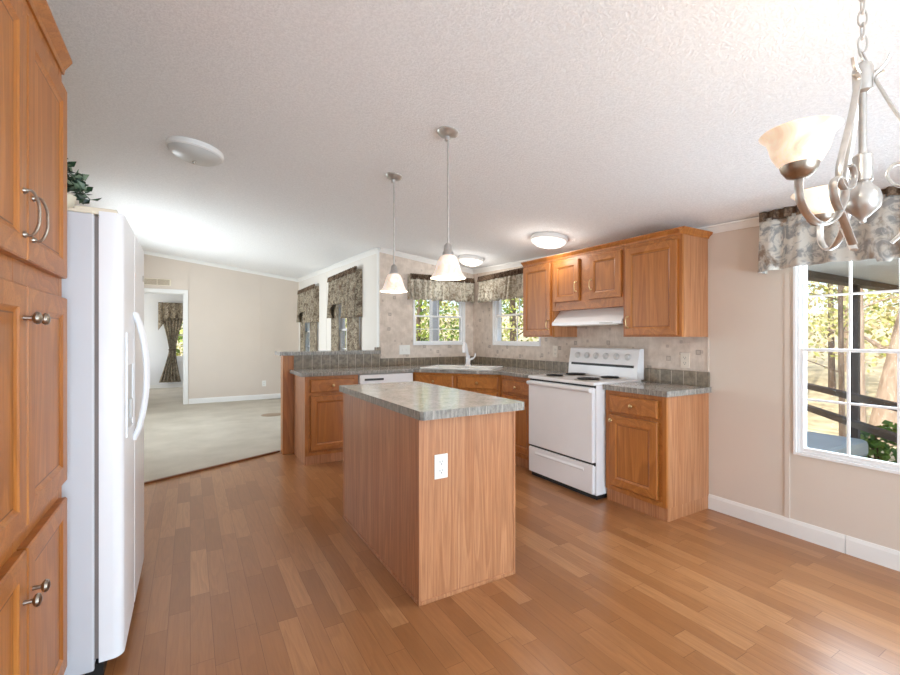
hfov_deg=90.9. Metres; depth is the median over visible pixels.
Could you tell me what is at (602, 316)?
range hood
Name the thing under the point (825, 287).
tree
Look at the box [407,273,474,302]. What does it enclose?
valance
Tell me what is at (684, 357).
wall outlet
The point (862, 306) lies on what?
tree
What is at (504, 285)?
valance
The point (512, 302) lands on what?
tree
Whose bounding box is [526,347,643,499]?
electric range
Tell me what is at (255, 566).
floor
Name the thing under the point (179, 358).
window
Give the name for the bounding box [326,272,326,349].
trim
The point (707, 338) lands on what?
trim
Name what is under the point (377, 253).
trim
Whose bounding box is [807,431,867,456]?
patio table
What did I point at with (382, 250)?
crown molding
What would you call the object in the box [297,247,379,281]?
crown molding
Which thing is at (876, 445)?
shrub
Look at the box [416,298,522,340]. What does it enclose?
tree
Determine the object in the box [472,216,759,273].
crown molding
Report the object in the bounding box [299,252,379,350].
wall
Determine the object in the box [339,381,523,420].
island countertop
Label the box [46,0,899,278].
ceiling
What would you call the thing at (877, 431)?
porch railing
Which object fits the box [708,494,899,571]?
baseboard
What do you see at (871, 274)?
porch roof
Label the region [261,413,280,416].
floor vent
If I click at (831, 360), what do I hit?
tree
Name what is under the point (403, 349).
wall switch
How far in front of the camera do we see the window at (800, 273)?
2.71 m
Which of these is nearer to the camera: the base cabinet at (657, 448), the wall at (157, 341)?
the base cabinet at (657, 448)
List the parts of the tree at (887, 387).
crown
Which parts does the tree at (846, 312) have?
crown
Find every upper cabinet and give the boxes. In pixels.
[521,256,576,336]
[550,240,622,310]
[620,226,712,336]
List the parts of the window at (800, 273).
sash, sash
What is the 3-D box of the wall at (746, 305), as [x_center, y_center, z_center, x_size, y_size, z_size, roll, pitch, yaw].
[2.483,0.173,2.368,0.120,2.154,8.370,0,0,-30]
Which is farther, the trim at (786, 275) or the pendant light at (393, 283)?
the pendant light at (393, 283)
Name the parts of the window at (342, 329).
sash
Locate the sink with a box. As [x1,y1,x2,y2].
[420,365,502,369]
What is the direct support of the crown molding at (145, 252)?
attached to the wall at (224, 304)
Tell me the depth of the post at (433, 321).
7.40 m
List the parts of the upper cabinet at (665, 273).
door, frame, crown molding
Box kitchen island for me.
[339,381,523,605]
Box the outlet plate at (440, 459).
[434,453,447,478]
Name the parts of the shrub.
stem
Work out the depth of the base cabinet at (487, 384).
4.67 m
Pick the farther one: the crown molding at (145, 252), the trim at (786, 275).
the crown molding at (145, 252)
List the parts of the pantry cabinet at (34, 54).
door, door, door, handle, knob, knob, handle, knob, knob, door, door, door, crown molding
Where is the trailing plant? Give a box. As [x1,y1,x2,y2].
[67,158,100,207]
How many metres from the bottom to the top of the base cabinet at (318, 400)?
0.868 m
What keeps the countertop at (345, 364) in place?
on the base cabinet at (487, 384)
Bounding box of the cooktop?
[528,373,640,385]
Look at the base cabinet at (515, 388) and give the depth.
4.27 m
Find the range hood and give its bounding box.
[552,307,622,325]
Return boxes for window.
[168,324,182,361]
[305,322,317,350]
[339,303,359,349]
[413,300,464,344]
[492,298,540,345]
[793,258,899,474]
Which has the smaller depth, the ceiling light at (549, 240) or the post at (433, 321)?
the ceiling light at (549, 240)
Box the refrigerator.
[62,205,149,674]
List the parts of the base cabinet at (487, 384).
drawer, drawer, door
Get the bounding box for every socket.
[390,264,397,273]
[442,243,453,254]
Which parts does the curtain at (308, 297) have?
curtain panel, curtain panel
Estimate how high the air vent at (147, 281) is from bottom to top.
0.120 m
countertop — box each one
[290,354,568,377]
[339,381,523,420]
[603,368,711,396]
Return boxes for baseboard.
[150,384,182,388]
[189,393,280,403]
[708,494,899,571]
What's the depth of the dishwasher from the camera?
4.71 m
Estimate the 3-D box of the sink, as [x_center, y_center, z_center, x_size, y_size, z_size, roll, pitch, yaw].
[0.139,0.417,5.009,0.820,0.174,0.510,0,0,21]
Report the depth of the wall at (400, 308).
5.43 m
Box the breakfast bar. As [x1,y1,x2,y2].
[275,347,380,454]
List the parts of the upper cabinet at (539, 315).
crown molding, door, frame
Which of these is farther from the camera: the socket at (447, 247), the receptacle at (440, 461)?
the socket at (447, 247)
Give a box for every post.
[429,299,438,340]
[850,286,859,438]
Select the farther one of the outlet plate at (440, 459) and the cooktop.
the cooktop
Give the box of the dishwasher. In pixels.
[358,372,412,383]
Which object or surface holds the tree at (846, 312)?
on the ground
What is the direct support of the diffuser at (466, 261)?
attached to the ceiling light at (469, 260)
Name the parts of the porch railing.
rail, rail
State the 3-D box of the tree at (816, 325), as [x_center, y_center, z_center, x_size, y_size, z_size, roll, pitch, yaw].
[6.883,-2.624,9.252,3.500,8.479,4.876,0,0,-30]
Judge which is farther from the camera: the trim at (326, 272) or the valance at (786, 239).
the trim at (326, 272)
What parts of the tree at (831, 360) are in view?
crown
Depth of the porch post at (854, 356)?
4.21 m
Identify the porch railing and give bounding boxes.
[807,383,896,442]
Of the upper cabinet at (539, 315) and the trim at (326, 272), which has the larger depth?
the trim at (326, 272)
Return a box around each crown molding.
[144,251,297,281]
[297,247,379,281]
[380,247,472,273]
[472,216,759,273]
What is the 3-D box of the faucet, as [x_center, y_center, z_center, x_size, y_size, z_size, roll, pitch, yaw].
[0.189,0.191,5.145,0.201,0.279,0.120,0,0,-43]
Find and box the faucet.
[462,342,475,365]
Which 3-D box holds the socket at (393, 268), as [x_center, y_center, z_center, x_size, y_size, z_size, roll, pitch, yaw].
[-0.380,-0.460,3.006,0.059,0.070,0.059,0,0,-30]
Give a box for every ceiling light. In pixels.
[165,136,223,166]
[458,255,483,266]
[530,232,567,248]
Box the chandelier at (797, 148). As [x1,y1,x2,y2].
[759,0,899,250]
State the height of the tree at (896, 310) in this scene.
8.720 m
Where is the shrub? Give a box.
[860,420,896,462]
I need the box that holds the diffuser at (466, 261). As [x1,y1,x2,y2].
[459,258,481,265]
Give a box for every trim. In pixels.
[144,450,279,484]
[187,262,188,290]
[260,275,261,393]
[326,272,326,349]
[377,253,378,346]
[707,338,708,371]
[784,273,789,517]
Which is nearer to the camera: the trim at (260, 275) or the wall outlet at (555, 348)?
the wall outlet at (555, 348)
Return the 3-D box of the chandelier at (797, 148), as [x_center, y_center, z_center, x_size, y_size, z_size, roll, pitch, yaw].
[0.947,-0.613,1.058,0.568,0.814,0.556,0,0,10]
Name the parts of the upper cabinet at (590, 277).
door, crown molding, door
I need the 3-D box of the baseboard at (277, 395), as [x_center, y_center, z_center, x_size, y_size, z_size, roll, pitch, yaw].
[-3.999,1.188,8.720,1.970,0.100,0.012,0,0,-30]
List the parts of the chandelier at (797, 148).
lamp shade, lamp shade, lamp arm, lamp arm, chain, lamp arm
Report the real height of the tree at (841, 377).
6.484 m
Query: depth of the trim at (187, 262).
8.22 m
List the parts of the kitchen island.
corner trim, corner trim, shoe molding, corner trim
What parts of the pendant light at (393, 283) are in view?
stem, lamp shade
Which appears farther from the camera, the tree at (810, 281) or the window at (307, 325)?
the tree at (810, 281)
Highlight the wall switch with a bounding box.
[399,345,409,354]
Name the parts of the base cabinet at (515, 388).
drawer, door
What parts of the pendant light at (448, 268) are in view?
stem, lamp shade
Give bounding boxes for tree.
[415,306,457,339]
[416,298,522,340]
[416,300,458,340]
[502,297,521,340]
[807,285,897,436]
[808,281,876,325]
[808,281,885,310]
[808,284,896,388]
[808,285,881,371]
[808,320,836,360]
[810,294,898,446]
[818,290,897,334]
[860,288,898,422]
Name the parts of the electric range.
handle, storage drawer, oven door, burner, knob, control panel, knob, knob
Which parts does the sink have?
bowl, bowl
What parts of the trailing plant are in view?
pot, stem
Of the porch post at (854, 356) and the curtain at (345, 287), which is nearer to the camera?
the porch post at (854, 356)
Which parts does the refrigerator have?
panel, freezer door, dispenser lever, fridge door, handle, handle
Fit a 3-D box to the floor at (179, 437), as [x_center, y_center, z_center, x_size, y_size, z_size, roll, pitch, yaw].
[-4.296,1.242,7.566,3.850,0.013,9.000,0,0,-30]
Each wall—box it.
[144,254,298,403]
[144,293,182,384]
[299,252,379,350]
[380,252,472,372]
[473,226,899,550]
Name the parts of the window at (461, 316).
sash, sash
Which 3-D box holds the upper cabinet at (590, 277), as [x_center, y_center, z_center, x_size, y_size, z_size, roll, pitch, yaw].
[1.289,-0.507,3.916,0.368,0.515,0.786,0,0,-30]
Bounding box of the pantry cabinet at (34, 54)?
[0,0,71,674]
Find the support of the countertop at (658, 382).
on the base cabinet at (657, 448)
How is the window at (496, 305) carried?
in the wall at (746, 305)
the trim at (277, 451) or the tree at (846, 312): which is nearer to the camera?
the trim at (277, 451)
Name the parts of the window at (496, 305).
sash, sash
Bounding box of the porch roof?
[808,258,898,293]
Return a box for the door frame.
[144,288,187,403]
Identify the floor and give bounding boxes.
[82,453,899,674]
[144,387,280,481]
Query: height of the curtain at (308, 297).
1.935 m
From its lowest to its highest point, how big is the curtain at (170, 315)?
1.941 m
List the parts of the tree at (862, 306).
crown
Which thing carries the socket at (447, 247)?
attached to the pendant light at (448, 268)
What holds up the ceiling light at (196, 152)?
attached to the ceiling
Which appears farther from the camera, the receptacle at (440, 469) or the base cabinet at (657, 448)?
the base cabinet at (657, 448)
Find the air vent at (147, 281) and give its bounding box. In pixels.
[144,278,170,285]
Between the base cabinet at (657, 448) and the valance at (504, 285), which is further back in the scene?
the valance at (504, 285)
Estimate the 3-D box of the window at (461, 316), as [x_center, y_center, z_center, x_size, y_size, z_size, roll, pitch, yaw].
[-0.153,-0.300,5.723,0.762,0.792,0.114,0,0,-30]
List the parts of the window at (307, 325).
sash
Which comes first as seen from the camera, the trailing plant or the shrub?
the trailing plant
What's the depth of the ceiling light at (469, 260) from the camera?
5.13 m
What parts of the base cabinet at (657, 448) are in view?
drawer, door, frame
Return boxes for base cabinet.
[294,375,357,465]
[413,372,500,396]
[501,375,529,468]
[606,390,708,521]
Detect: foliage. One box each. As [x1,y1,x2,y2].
[176,281,898,372]
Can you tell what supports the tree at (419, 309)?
on the ground
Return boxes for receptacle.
[438,459,443,465]
[438,467,443,473]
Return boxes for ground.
[176,312,896,461]
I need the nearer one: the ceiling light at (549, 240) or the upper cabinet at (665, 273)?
the upper cabinet at (665, 273)
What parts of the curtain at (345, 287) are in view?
curtain panel, curtain panel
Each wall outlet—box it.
[553,346,557,356]
[680,353,689,367]
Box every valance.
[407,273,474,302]
[477,267,523,302]
[758,186,899,273]
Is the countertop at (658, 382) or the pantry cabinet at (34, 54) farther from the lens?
the countertop at (658, 382)
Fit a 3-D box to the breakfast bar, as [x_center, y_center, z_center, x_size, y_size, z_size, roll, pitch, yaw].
[-1.383,0.682,5.087,1.134,1.135,0.325,0,0,-30]
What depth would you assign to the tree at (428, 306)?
12.33 m
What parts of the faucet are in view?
spout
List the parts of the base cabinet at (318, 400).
door, drawer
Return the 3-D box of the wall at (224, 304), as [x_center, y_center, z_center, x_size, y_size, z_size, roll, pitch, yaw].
[-4.519,-0.180,8.490,3.340,2.860,0.120,0,0,-30]
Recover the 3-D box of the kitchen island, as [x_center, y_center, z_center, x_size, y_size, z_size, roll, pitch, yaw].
[-0.193,0.793,2.705,0.610,0.914,1.288,0,0,-30]
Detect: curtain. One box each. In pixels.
[158,302,182,382]
[296,284,318,350]
[327,266,361,349]
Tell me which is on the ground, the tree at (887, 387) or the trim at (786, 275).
the tree at (887, 387)
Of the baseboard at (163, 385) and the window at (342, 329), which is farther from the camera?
the baseboard at (163, 385)
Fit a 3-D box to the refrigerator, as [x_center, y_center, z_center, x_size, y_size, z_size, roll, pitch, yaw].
[-1.776,0.387,1.861,0.861,1.727,0.903,0,0,-30]
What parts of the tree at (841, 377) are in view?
crown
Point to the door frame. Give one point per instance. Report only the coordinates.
(184, 293)
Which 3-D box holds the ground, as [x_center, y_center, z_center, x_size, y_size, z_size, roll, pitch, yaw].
[0.019,-0.977,19.723,64.000,5.591,62.000,0,0,-30]
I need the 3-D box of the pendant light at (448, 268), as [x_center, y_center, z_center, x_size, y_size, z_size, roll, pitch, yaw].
[-0.010,-0.696,2.321,0.188,0.780,0.188,0,0,-30]
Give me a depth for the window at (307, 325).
8.77 m
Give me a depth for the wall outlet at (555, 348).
4.60 m
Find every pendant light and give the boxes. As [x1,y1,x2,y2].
[380,172,407,292]
[430,126,465,280]
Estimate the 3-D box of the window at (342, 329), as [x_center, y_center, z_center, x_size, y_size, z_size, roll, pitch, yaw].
[-1.439,-0.105,6.368,0.135,1.340,1.110,0,0,-30]
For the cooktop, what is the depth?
3.70 m

